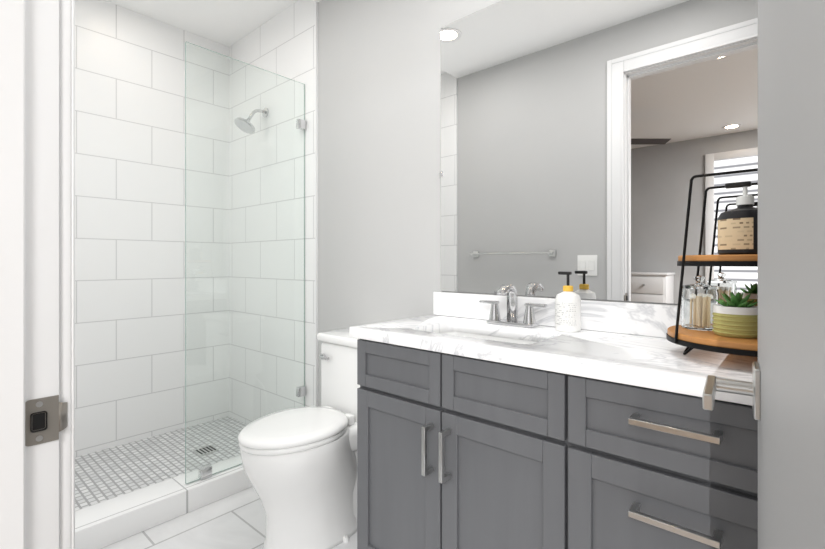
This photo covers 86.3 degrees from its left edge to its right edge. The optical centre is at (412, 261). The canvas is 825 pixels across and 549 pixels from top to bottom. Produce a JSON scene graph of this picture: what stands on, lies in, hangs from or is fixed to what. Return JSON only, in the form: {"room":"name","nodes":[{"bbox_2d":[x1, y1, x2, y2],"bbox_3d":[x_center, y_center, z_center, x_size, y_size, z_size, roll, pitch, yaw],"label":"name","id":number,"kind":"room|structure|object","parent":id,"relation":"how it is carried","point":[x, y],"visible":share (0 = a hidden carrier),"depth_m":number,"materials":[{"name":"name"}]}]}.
{"room":"bathroom","nodes":[
{"label":"bathroom","id":0,"kind":"room"},
{"bbox_2d":[75,0,228,456],"bbox_3d":[-1.707,-0.187,2.532,0.100,2.540,1.515,0,0,41],"label":"wall","id":1,"kind":"structure","parent":0,"point":[129,226],"depth_m":2.54,"materials":[{"name":"tile"}]},
{"bbox_2d":[105,0,297,46],"bbox_3d":[-1.337,-1.497,2.207,1.085,0.080,1.515,0,0,41],"label":"ceiling","id":2,"kind":"structure","parent":0,"point":[228,23],"depth_m":2.58,"materials":[{"name":"white paint"}]},
{"bbox_2d":[101,486,356,548],"bbox_3d":[-0.565,1.123,1.462,3.030,0.080,1.415,0,0,41],"label":"floor","id":3,"kind":"structure","parent":0,"point":[237,520],"depth_m":1.77,"materials":[{"name":"tile"}]},
{"bbox_2d":[75,428,184,510],"bbox_3d":[-1.381,1.063,2.256,0.755,0.040,1.276,0,0,41],"label":"shower floor","id":4,"kind":"structure","parent":3,"relation":"on","point":[109,473],"depth_m":2.23,"materials":[{"name":"tile"}]},
{"bbox_2d":[75,464,251,548],"bbox_3d":[-1.034,1.033,1.950,0.170,0.100,1.274,0,0,41],"label":"sill","id":5,"kind":"structure","parent":3,"relation":"on","point":[100,525],"depth_m":1.81,"materials":[{"name":"tile"}]},
{"bbox_2d":[185,42,305,483],"bbox_3d":[-0.796,0.005,2.175,0.034,1.954,0.622,0,0,41],"label":"glass","id":6,"kind":"object","parent":5,"relation":"on","point":[245,126],"visible":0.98,"depth_m":2.12,"materials":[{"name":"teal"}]},
{"bbox_2d":[238,328,359,548],"bbox_3d":[-0.372,0.701,1.772,0.364,0.765,0.664,0,0,41],"label":"toilet","id":7,"kind":"object","parent":3,"relation":"on","point":[299,466],"visible":0.81,"depth_m":1.62,"materials":[{"name":"white ceramic"}]},
{"bbox_2d":[350,333,757,548],"bbox_3d":[0.409,0.667,1.214,1.232,0.832,0.494,0,0,41],"label":"bathroom vanity","id":8,"kind":"object","parent":3,"relation":"on","point":[502,420],"depth_m":1.04,"materials":[{"name":"grey"}]},
{"bbox_2d":[350,313,757,396],"bbox_3d":[0.413,0.233,1.230,1.252,0.035,0.468,0,0,41],"label":"countertop","id":9,"kind":"structure","parent":8,"relation":"on","point":[661,360],"depth_m":1.10,"materials":[{"name":"white stone"}]},
{"bbox_2d":[438,325,537,340],"bbox_3d":[0.222,0.319,1.373,0.447,0.160,0.268,0,0,41],"label":"sink","id":10,"kind":"object","parent":9,"relation":"in","point":[473,332],"depth_m":1.50,"materials":[{"name":"white ceramic"}]},
{"bbox_2d":[478,285,549,328],"bbox_3d":[0.323,0.146,1.487,0.248,0.139,0.102,0,0,41],"label":"faucet","id":11,"kind":"object","parent":9,"relation":"on","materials":[{"name":"silver metal"}]},
{"bbox_2d":[555,271,580,331],"bbox_3d":[0.487,0.123,1.379,0.076,0.186,0.076,0,0,41],"label":"soap bottle","id":12,"kind":"object","parent":9,"relation":"on","point":[567,309],"visible":1,"depth_m":1.35,"materials":[{"name":"white plastic"}]},
{"bbox_2d":[666,168,757,356],"bbox_3d":[0.737,0.013,0.974,0.304,0.403,0.304,0,0,41],"label":"tray stand","id":13,"kind":"object","parent":9,"relation":"on","point":[690,339],"visible":0.58,"depth_m":0.93,"materials":[{"name":"brown wood"}]},
{"bbox_2d":[681,275,718,330],"bbox_3d":[0.679,0.094,1.041,0.076,0.126,0.076,0,0,41],"label":"jar","id":14,"kind":"object","parent":13,"relation":"on","point":[698,300],"visible":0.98,"depth_m":1.01,"materials":[{"name":"clear glass"}]},
{"bbox_2d":[712,291,757,337],"bbox_3d":[0.695,0.110,0.944,0.087,0.094,0.087,0,0,41],"label":"succulent","id":15,"kind":"object","parent":13,"relation":"on","point":[735,316],"visible":0.94,"depth_m":0.92,"materials":[{"name":"yellow ceramic"}]},
{"bbox_2d":[717,181,757,254],"bbox_3d":[0.730,-0.096,0.966,0.100,0.160,0.101,0,0,41],"label":"bottle","id":16,"kind":"object","parent":13,"relation":"on","point":[737,230],"visible":0.71,"depth_m":0.94,"materials":[{"name":"black"}]},
{"bbox_2d":[229,0,314,406],"bbox_3d":[-0.844,-0.187,2.708,0.965,2.540,0.112,0,0,41],"label":"tiled wall","id":17,"kind":"structure","parent":0,"point":[282,43],"depth_m":2.40,"materials":[{"name":"white tile"}]},
{"bbox_2d":[315,2,317,406],"bbox_3d":[-0.512,-0.187,2.349,0.008,2.540,0.013,0,0,41],"label":"trim","id":18,"kind":"structure","parent":17,"relation":"attached to","point":[316,201],"depth_m":2.34,"materials":[{"name":"white"}]},
{"bbox_2d":[318,0,677,406],"bbox_3d":[0.335,-0.187,1.679,2.165,2.540,0.100,0,0,41],"label":"wall","id":19,"kind":"structure","parent":0,"point":[379,161],"depth_m":2.04,"materials":[{"name":"grey paint"}]},
{"bbox_2d":[434,292,680,336],"bbox_3d":[0.561,0.169,1.399,1.252,0.094,0.020,0,0,41],"label":"backsplash","id":20,"kind":"structure","parent":19,"relation":"attached to","point":[651,320],"depth_m":1.36,"materials":[{"name":"white stone"}]},
{"bbox_2d":[439,0,757,305],"bbox_3d":[0.570,-0.418,1.398,1.221,1.077,0.010,0,0,41],"label":"mirror","id":21,"kind":"object","parent":19,"relation":"attached to","point":[583,141],"visible":0.71,"depth_m":1.39,"materials":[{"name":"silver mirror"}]},
{"bbox_3d":[-0.969,-0.187,0.952,1.165,2.540,0.115,0,0,41],"label":"wall","id":22,"kind":"structure","parent":0,"visible":0},
{"bbox_2d":[0,0,74,548],"bbox_3d":[-0.211,-0.051,0.289,1.004,2.267,0.147,0,0,41],"label":"door frame","id":23,"kind":"structure","parent":22,"relation":"attached to","point":[33,416],"depth_m":0.58,"materials":[{"name":"white wood"}]},
{"bbox_2d":[702,0,824,548],"bbox_3d":[0.333,-0.006,0.421,0.174,2.154,0.800,0,0,41],"label":"door","id":24,"kind":"structure","parent":22,"relation":"in","point":[785,389],"depth_m":0.30,"materials":[{"name":"grey paint"}]}
]}

